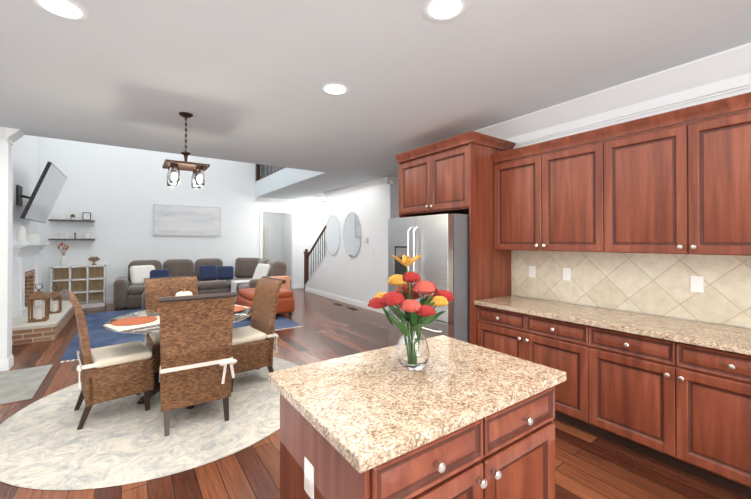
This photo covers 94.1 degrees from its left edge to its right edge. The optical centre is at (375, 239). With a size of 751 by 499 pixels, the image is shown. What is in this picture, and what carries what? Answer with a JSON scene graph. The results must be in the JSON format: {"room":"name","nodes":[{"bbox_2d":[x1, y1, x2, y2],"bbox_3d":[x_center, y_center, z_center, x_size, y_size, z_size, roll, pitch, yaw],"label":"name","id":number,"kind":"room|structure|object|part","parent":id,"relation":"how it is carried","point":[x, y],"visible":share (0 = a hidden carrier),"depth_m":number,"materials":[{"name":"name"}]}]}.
{"room":"dining room and kitchen","nodes":[
{"label":"dining room and kitchen","id":0,"kind":"room"},
{"bbox_2d":[0,141,12,359],"bbox_3d":[-5.255,-0.032,3.390,2.420,3.050,0.200,0,0,-35],"label":"wall","id":1,"kind":"structure","parent":0,"point":[6,202],"depth_m":4.00,"materials":[{"name":"paint"}]},
{"bbox_2d":[0,358,10,371],"bbox_3d":[-5.125,1.430,3.340,2.286,0.125,0.016,0,0,-35],"label":"baseboard","id":2,"kind":"structure","parent":1,"relation":"attached to","point":[7,364],"depth_m":3.98,"materials":[{"name":"paint"}]},
{"bbox_2d":[0,127,23,144],"bbox_3d":[-5.062,-1.187,3.345,2.375,0.140,0.105,0,0,-35],"label":"crown molding","id":3,"kind":"structure","parent":1,"relation":"attached to","point":[10,135],"depth_m":3.97,"materials":[{"name":"paint"}]},
{"bbox_2d":[13,135,38,242],"bbox_3d":[-6.090,-1.243,5.743,0.150,5.500,4.600,0,0,-35],"label":"wall","id":4,"kind":"structure","parent":0,"point":[26,162],"depth_m":6.58,"materials":[{"name":"paint"}]},
{"bbox_2d":[16,161,66,222],"bbox_3d":[-6.078,-0.801,6.336,0.548,0.961,1.720,0,0,-35],"label":"wall-mounted tv","id":5,"kind":"object","parent":4,"relation":"attached to","point":[46,192],"visible":1,"depth_m":6.12,"materials":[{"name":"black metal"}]},
{"bbox_2d":[38,137,324,301],"bbox_3d":[-4.525,-1.220,9.561,7.200,5.500,0.150,0,0,-35],"label":"wall","id":6,"kind":"structure","parent":0,"point":[117,192],"depth_m":8.59,"materials":[{"name":"paint"}]},
{"bbox_2d":[48,232,94,239],"bbox_3d":[-6.754,-0.069,7.795,0.770,0.186,0.160,0,0,-35],"label":"floating shelf","id":7,"kind":"object","parent":6,"relation":"attached to","point":[64,235],"visible":1,"depth_m":7.75,"materials":[{"name":"brown wood"}]},
{"bbox_2d":[48,212,94,221],"bbox_3d":[-6.754,-0.503,7.798,0.770,0.216,0.160,0,0,-35],"label":"floating shelf","id":8,"kind":"object","parent":6,"relation":"attached to","point":[60,216],"visible":1,"depth_m":7.78,"materials":[{"name":"brown wood"}]},
{"bbox_2d":[79,298,112,303],"bbox_3d":[-5.328,1.464,8.879,4.720,0.125,0.016,0,0,-35],"label":"baseboard","id":9,"kind":"structure","parent":6,"relation":"attached to","point":[108,301],"depth_m":8.20,"materials":[{"name":"paint"}]},
{"bbox_2d":[153,204,220,235],"bbox_3d":[-4.901,-0.482,9.175,1.555,0.780,0.037,0,0,-35],"label":"canvas art","id":10,"kind":"object","parent":6,"relation":"attached to","point":[174,220],"visible":0.96,"depth_m":9.13,"materials":[{"name":"grey fabric"}]},
{"bbox_2d":[255,197,296,204],"bbox_3d":[-2.966,-1.144,10.499,1.270,0.140,0.105,0,0,-35],"label":"crown molding","id":11,"kind":"structure","parent":6,"relation":"attached to","point":[257,199],"depth_m":10.48,"materials":[{"name":"paint"}]},
{"bbox_2d":[259,208,295,288],"bbox_3d":[-2.988,0.317,10.618,1.120,2.440,0.172,0,0,-35],"label":"door frame","id":12,"kind":"structure","parent":6,"relation":"attached to","point":[292,238],"depth_m":10.81,"materials":[{"name":"paint"}]},
{"bbox_2d":[295,284,303,288],"bbox_3d":[-2.075,1.477,11.164,1.030,0.125,0.016,0,0,-35],"label":"baseboard","id":13,"kind":"structure","parent":6,"relation":"attached to","point":[297,286],"depth_m":10.94,"materials":[{"name":"paint"}]},
{"bbox_2d":[263,213,281,260],"bbox_3d":[-4.226,0.172,12.390,2.150,2.750,0.150,0,0,-35],"label":"wall","id":14,"kind":"structure","parent":0,"point":[275,219],"depth_m":12.72,"materials":[{"name":"paint"}]},
{"bbox_2d":[263,222,270,258],"bbox_3d":[-4.203,0.471,12.241,1.120,2.150,0.113,0,0,-35],"label":"door frame","id":15,"kind":"structure","parent":14,"relation":"attached to","point":[266,240],"depth_m":12.50,"materials":[{"name":"paint"}]},
{"bbox_2d":[282,214,289,275],"bbox_3d":[-2.833,0.171,12.146,0.150,2.750,2.150,0,0,-35],"label":"wall","id":16,"kind":"structure","parent":0,"point":[286,238],"depth_m":12.52,"materials":[{"name":"paint"}]},
{"bbox_2d":[325,202,325,254],"bbox_3d":[-0.298,-1.219,9.676,0.150,5.500,4.820,0,0,-35],"label":"wall","id":17,"kind":"structure","parent":0,"point":[325,230],"depth_m":11.44,"materials":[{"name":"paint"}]},
{"bbox_2d":[306,185,385,307],"bbox_3d":[-0.888,0.150,8.723,0.141,2.750,3.950,0,0,-35],"label":"wall","id":18,"kind":"structure","parent":0,"point":[361,276],"depth_m":8.02,"materials":[{"name":"paint"}]},
{"bbox_3d":[-1.084,-0.094,8.897,0.018,1.024,0.744,0,0,-35],"label":"oval mirror","id":19,"kind":"part","parent":18,"relation":"part of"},
{"bbox_3d":[-0.544,-0.098,8.128,0.018,1.064,0.784,0,0,-35],"label":"oval mirror","id":20,"kind":"part","parent":18,"relation":"part of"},
{"bbox_2d":[0,288,748,498],"bbox_3d":[-2.050,1.561,4.715,9.200,0.120,15.200,0,0,-35],"label":"floor","id":21,"kind":"structure","parent":0,"point":[588,465],"depth_m":2.36,"materials":[{"name":"brown wood"}]},
{"bbox_2d":[0,364,52,404],"bbox_3d":[-4.227,1.487,3.222,1.720,0.010,1.100,0,0,-35],"label":"doormat","id":22,"kind":"object","parent":21,"relation":"on","point":[20,385],"visible":0.98,"depth_m":3.62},
{"bbox_2d":[12,242,74,344],"bbox_3d":[-5.828,0.785,6.117,0.717,1.450,2.710,0,0,-35],"label":"fireplace","id":23,"kind":"object","parent":21,"relation":"on","point":[26,268],"visible":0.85,"depth_m":5.62,"materials":[{"name":"brick"}]},
{"bbox_2d":[17,226,26,242],"bbox_3d":[-5.854,-0.079,5.792,0.124,0.270,0.124,0,0,-35],"label":"vase","id":24,"kind":"object","parent":23,"relation":"on","point":[21,234],"visible":1,"depth_m":5.75,"materials":[{"name":"white ceramic"}]},
{"bbox_2d":[28,234,39,241],"bbox_3d":[-6.440,-0.013,6.608,0.120,0.148,0.270,0,0,-35],"label":"box","id":25,"kind":"object","parent":23,"relation":"on","point":[34,237],"visible":1,"depth_m":6.51,"materials":[{"name":"white paint"}]},
{"bbox_2d":[28,284,49,322],"bbox_3d":[-5.184,0.969,5.388,0.234,0.569,0.234,0,0,-35],"label":"lantern","id":26,"kind":"object","parent":23,"relation":"on","point":[39,294],"visible":1,"depth_m":5.36,"materials":[{"name":"brown wood"}]},
{"bbox_2d":[49,286,61,313],"bbox_3d":[-5.496,1.028,5.988,0.198,0.458,0.198,0,0,-35],"label":"lantern","id":27,"kind":"object","parent":23,"relation":"on","point":[54,294],"visible":0.85,"depth_m":5.96,"materials":[{"name":"brown wood"}]},
{"bbox_2d":[50,264,105,307],"bbox_3d":[-6.592,1.055,7.793,0.920,0.930,0.340,0,0,-35],"label":"cube bookcase","id":28,"kind":"object","parent":21,"relation":"on","point":[86,283],"visible":0.75,"depth_m":7.86,"materials":[{"name":"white wood"}]},
{"bbox_2d":[57,242,68,265],"bbox_3d":[-6.817,0.325,7.632,0.189,0.523,0.142,0,0,-35],"label":"vase","id":29,"kind":"object","parent":28,"relation":"on","point":[63,260],"visible":1,"depth_m":7.61,"materials":[{"name":"white ceramic"}]},
{"bbox_2d":[88,257,99,264],"bbox_3d":[-6.387,0.492,7.940,0.230,0.193,0.230,0,0,-35],"label":"decorative bowl","id":30,"kind":"object","parent":28,"relation":"on","point":[93,259],"visible":1,"depth_m":7.90,"materials":[{"name":"brown wood"}]},
{"bbox_2d":[0,357,298,489],"bbox_3d":[-1.863,1.488,3.318,2.510,0.009,2.510,0,0,-35],"label":"rug","id":31,"kind":"object","parent":21,"relation":"on","point":[45,444],"visible":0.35,"depth_m":2.62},
{"bbox_2d":[61,289,153,429],"bbox_3d":[-2.301,0.954,3.012,0.598,1.053,0.555,0,0,-43],"label":"dining chair","id":32,"kind":"object","parent":31,"relation":"on","point":[112,372],"visible":1,"depth_m":2.87,"materials":[{"name":"brown wicker"}]},
{"bbox_2d":[144,275,197,386],"bbox_3d":[-2.191,0.959,3.810,0.555,1.053,0.598,0,0,-39],"label":"dining chair","id":33,"kind":"object","parent":31,"relation":"on","point":[156,288],"visible":0.27,"depth_m":3.86,"materials":[{"name":"brown wicker"}]},
{"bbox_2d":[103,288,253,408],"bbox_3d":[-1.822,0.980,3.350,1.244,1.006,1.240,0,0,-35],"label":"dining table","id":34,"kind":"object","parent":31,"relation":"on","point":[144,322],"visible":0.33,"depth_m":3.14,"materials":[{"name":"clear glass"}]},
{"bbox_2d":[159,292,236,436],"bbox_3d":[-1.488,0.954,2.925,0.555,1.053,0.598,0,0,-32],"label":"dining chair","id":35,"kind":"object","parent":31,"relation":"on","point":[197,361],"visible":1,"depth_m":2.75,"materials":[{"name":"brown wicker"}]},
{"bbox_2d":[231,276,285,391],"bbox_3d":[-1.345,0.959,3.716,0.598,1.053,0.555,0,0,-41],"label":"dining chair","id":36,"kind":"object","parent":31,"relation":"on","point":[253,345],"visible":0.67,"depth_m":3.64,"materials":[{"name":"brown wicker"}]},
{"bbox_2d":[60,302,302,362],"bbox_3d":[-3.536,1.507,6.561,3.150,0.011,3.470,0,0,-35],"label":"living room rug","id":37,"kind":"object","parent":21,"relation":"on","point":[100,335],"visible":0.17,"depth_m":5.61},
{"bbox_2d":[142,292,145,310],"bbox_3d":[-4.628,1.295,7.378,0.510,0.420,0.510,0,0,-35],"label":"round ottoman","id":38,"kind":"object","parent":37,"relation":"on","point":[143,302],"visible":0.12,"depth_m":7.16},
{"bbox_2d":[113,257,290,308],"bbox_3d":[-3.997,1.001,8.089,3.327,1.017,2.682,0,0,-35],"label":"sectional sofa","id":39,"kind":"object","parent":37,"relation":"on","point":[213,274],"visible":0.58,"depth_m":8.39,"materials":[{"name":"grey fabric"}]},
{"bbox_2d":[236,287,294,320],"bbox_3d":[-2.181,1.247,6.922,0.900,0.510,0.900,0,0,-35],"label":"leather ottoman","id":40,"kind":"object","parent":37,"relation":"on","point":[285,302],"visible":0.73,"depth_m":6.70,"materials":[{"name":"orange leather"}]},
{"bbox_2d":[268,335,566,498],"bbox_3d":[0.192,1.037,1.548,1.095,0.890,0.774,0,0,-35],"label":"kitchen island","id":41,"kind":"object","parent":21,"relation":"on","point":[453,418],"visible":1,"depth_m":1.31,"materials":[{"name":"beige stone"}]},
{"bbox_2d":[304,457,313,498],"bbox_3d":[-0.244,0.875,1.279,0.008,0.120,0.075,0,0,-35],"label":"outlet","id":42,"kind":"object","parent":41,"relation":"attached to","point":[308,478],"visible":1,"depth_m":1.27,"materials":[{"name":"white plastic"}]},
{"bbox_2d":[368,255,453,369],"bbox_3d":[0.182,0.332,1.631,0.406,0.518,0.341,0,0,-35],"label":"flower vase","id":43,"kind":"object","parent":41,"relation":"on","point":[412,351],"visible":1,"depth_m":1.58,"materials":[{"name":"clear glass"}]},
{"bbox_2d":[388,214,468,346],"bbox_3d":[0.763,0.621,3.943,0.981,1.728,0.945,0,0,-35],"label":"refrigerator","id":44,"kind":"object","parent":21,"relation":"on","point":[439,243],"visible":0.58,"depth_m":3.46,"materials":[{"name":"silver metal"}]},
{"bbox_2d":[395,131,515,344],"bbox_3d":[0.874,0.232,4.027,0.724,2.530,1.180,0,0,-35],"label":"cabinet","id":45,"kind":"object","parent":21,"relation":"on","point":[453,175],"visible":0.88,"depth_m":3.61,"materials":[{"name":"brown wood"}]},
{"bbox_2d":[477,307,585,430],"bbox_3d":[1.533,1.067,3.204,0.584,0.850,1.026,0,0,-35],"label":"base cabinet","id":46,"kind":"object","parent":21,"relation":"on","point":[553,343],"depth_m":2.86,"materials":[{"name":"brown wood"}]},
{"bbox_2d":[586,327,750,498],"bbox_3d":[2.122,1.062,2.366,0.584,0.850,1.024,0,0,-35],"label":"base cabinet","id":47,"kind":"object","parent":21,"relation":"on","point":[673,392],"depth_m":2.21,"materials":[{"name":"brown wood"}]},
{"bbox_2d":[474,295,750,354],"bbox_3d":[2.106,0.617,2.357,0.624,0.039,3.076,0,0,-35],"label":"countertop","id":48,"kind":"structure","parent":47,"relation":"on","point":[718,337],"depth_m":2.51,"materials":[{"name":"beige stone"}]},
{"bbox_2d":[0,0,750,201],"bbox_3d":[-2.050,-1.469,4.733,9.200,0.440,15.200,0,0,-35],"label":"ceiling","id":49,"kind":"structure","parent":0,"point":[242,80],"depth_m":2.59,"materials":[{"name":"paint"}]},
{"bbox_2d":[29,0,91,22],"bbox_3d":[-1.718,-1.264,1.910,0.268,0.002,0.268,0,0,-35],"label":"recessed light","id":50,"kind":"object","parent":49,"relation":"in","point":[71,11],"visible":1,"depth_m":1.93,"materials":[{"name":"white plastic"}]},
{"bbox_2d":[162,112,209,188],"bbox_3d":[-1.903,-0.896,3.512,0.380,0.719,0.380,0,0,-35],"label":"pendant light","id":51,"kind":"object","parent":49,"relation":"hanging from","point":[173,167],"visible":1,"depth_m":3.46,"materials":[{"name":"brown wood"}]},
{"bbox_2d":[256,164,284,180],"bbox_3d":[-2.163,-2.193,8.361,0.100,1.050,4.440,0,0,-35],"label":"railing","id":52,"kind":"object","parent":49,"relation":"on","point":[262,171],"visible":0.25,"depth_m":9.60,"materials":[{"name":"brown wood"}]},
{"bbox_2d":[319,82,350,95],"bbox_3d":[-0.339,-1.258,2.939,0.268,0.002,0.267,0,0,-35],"label":"recessed light","id":53,"kind":"object","parent":49,"relation":"in","point":[335,89],"visible":1,"depth_m":2.94,"materials":[{"name":"white plastic"}]},
{"bbox_2d":[420,0,469,22],"bbox_3d":[0.380,-1.264,1.916,0.268,0.002,0.267,0,0,-35],"label":"recessed light","id":54,"kind":"object","parent":49,"relation":"in","point":[440,11],"visible":1,"depth_m":1.93,"materials":[{"name":"white plastic"}]},
{"bbox_2d":[386,184,398,307],"bbox_3d":[0.823,-0.008,7.420,1.400,3.050,0.150,0,0,-35],"label":"wall","id":55,"kind":"structure","parent":0,"point":[392,201],"depth_m":7.03,"materials":[{"name":"paint"}]},
{"bbox_2d":[305,287,387,313],"bbox_3d":[-0.887,1.462,8.614,0.016,0.125,4.116,0,0,-35],"label":"baseboard","id":56,"kind":"structure","parent":55,"relation":"attached to","point":[335,297],"depth_m":8.40,"materials":[{"name":"paint"}]},
{"bbox_2d":[323,176,393,197],"bbox_3d":[-0.512,-1.159,8.019,0.105,0.140,2.865,0,0,-35],"label":"crown molding","id":57,"kind":"structure","parent":55,"relation":"attached to","point":[383,181],"depth_m":7.71,"materials":[{"name":"paint"}]},
{"bbox_2d":[393,176,398,184],"bbox_3d":[0.843,-1.163,7.285,1.230,0.140,0.105,0,0,-35],"label":"crown molding","id":58,"kind":"structure","parent":55,"relation":"attached to","point":[396,179],"depth_m":6.99,"materials":[{"name":"paint"}]},
{"bbox_2d":[511,88,750,328],"bbox_3d":[2.579,-0.038,2.378,0.162,3.050,6.040,0,0,-35],"label":"wall","id":59,"kind":"structure","parent":0,"point":[652,284],"depth_m":2.82,"materials":[{"name":"tile"}]},
{"bbox_2d":[529,266,535,277],"bbox_3d":[1.612,0.335,3.603,0.008,0.116,0.072,0,0,-35],"label":"outlet","id":60,"kind":"object","parent":59,"relation":"attached to","point":[532,271],"visible":1,"depth_m":3.59,"materials":[{"name":"white plastic"}]},
{"bbox_2d":[491,129,598,251],"bbox_3d":[1.644,-0.383,3.291,0.315,0.982,1.026,0,0,-35],"label":"upper cabinet","id":61,"kind":"object","parent":59,"relation":"attached to","point":[548,201],"depth_m":3.14,"materials":[{"name":"brown wood"}]},
{"bbox_2d":[563,268,570,280],"bbox_3d":[1.813,0.333,3.317,0.008,0.116,0.072,0,0,-35],"label":"outlet","id":62,"kind":"object","parent":59,"relation":"attached to","point":[567,274],"visible":1,"depth_m":3.31,"materials":[{"name":"white plastic"}]},
{"bbox_2d":[474,42,750,145],"bbox_3d":[2.418,-1.140,2.363,0.150,0.245,5.890,0,0,-35],"label":"soffit","id":63,"kind":"structure","parent":59,"relation":"attached to","point":[722,72],"depth_m":2.81,"materials":[{"name":"paint"}]},
{"bbox_2d":[599,92,750,255],"bbox_3d":[2.233,-0.388,2.452,0.315,0.982,1.024,0,0,-35],"label":"upper cabinet","id":64,"kind":"object","parent":59,"relation":"attached to","point":[684,187],"depth_m":2.39,"materials":[{"name":"brown wood"}]},
{"bbox_2d":[690,276,703,292],"bbox_3d":[2.348,0.328,2.556,0.008,0.116,0.072,0,0,-35],"label":"outlet","id":65,"kind":"object","parent":59,"relation":"attached to","point":[696,283],"visible":1,"depth_m":2.55,"materials":[{"name":"white plastic"}]},
{"bbox_3d":[-0.519,0.252,9.090,0.865,2.550,3.772,0,0,-35],"label":"staircase","id":66,"kind":"structure","parent":0,"visible":0},
{"bbox_2d":[303,225,325,290],"bbox_3d":[-1.651,0.521,9.826,0.130,2.022,1.532,0,0,-35],"label":"stair railing","id":67,"kind":"object","parent":66,"relation":"attached to","point":[307,279],"visible":0.75,"depth_m":9.98,"materials":[{"name":"paint"}]}
]}

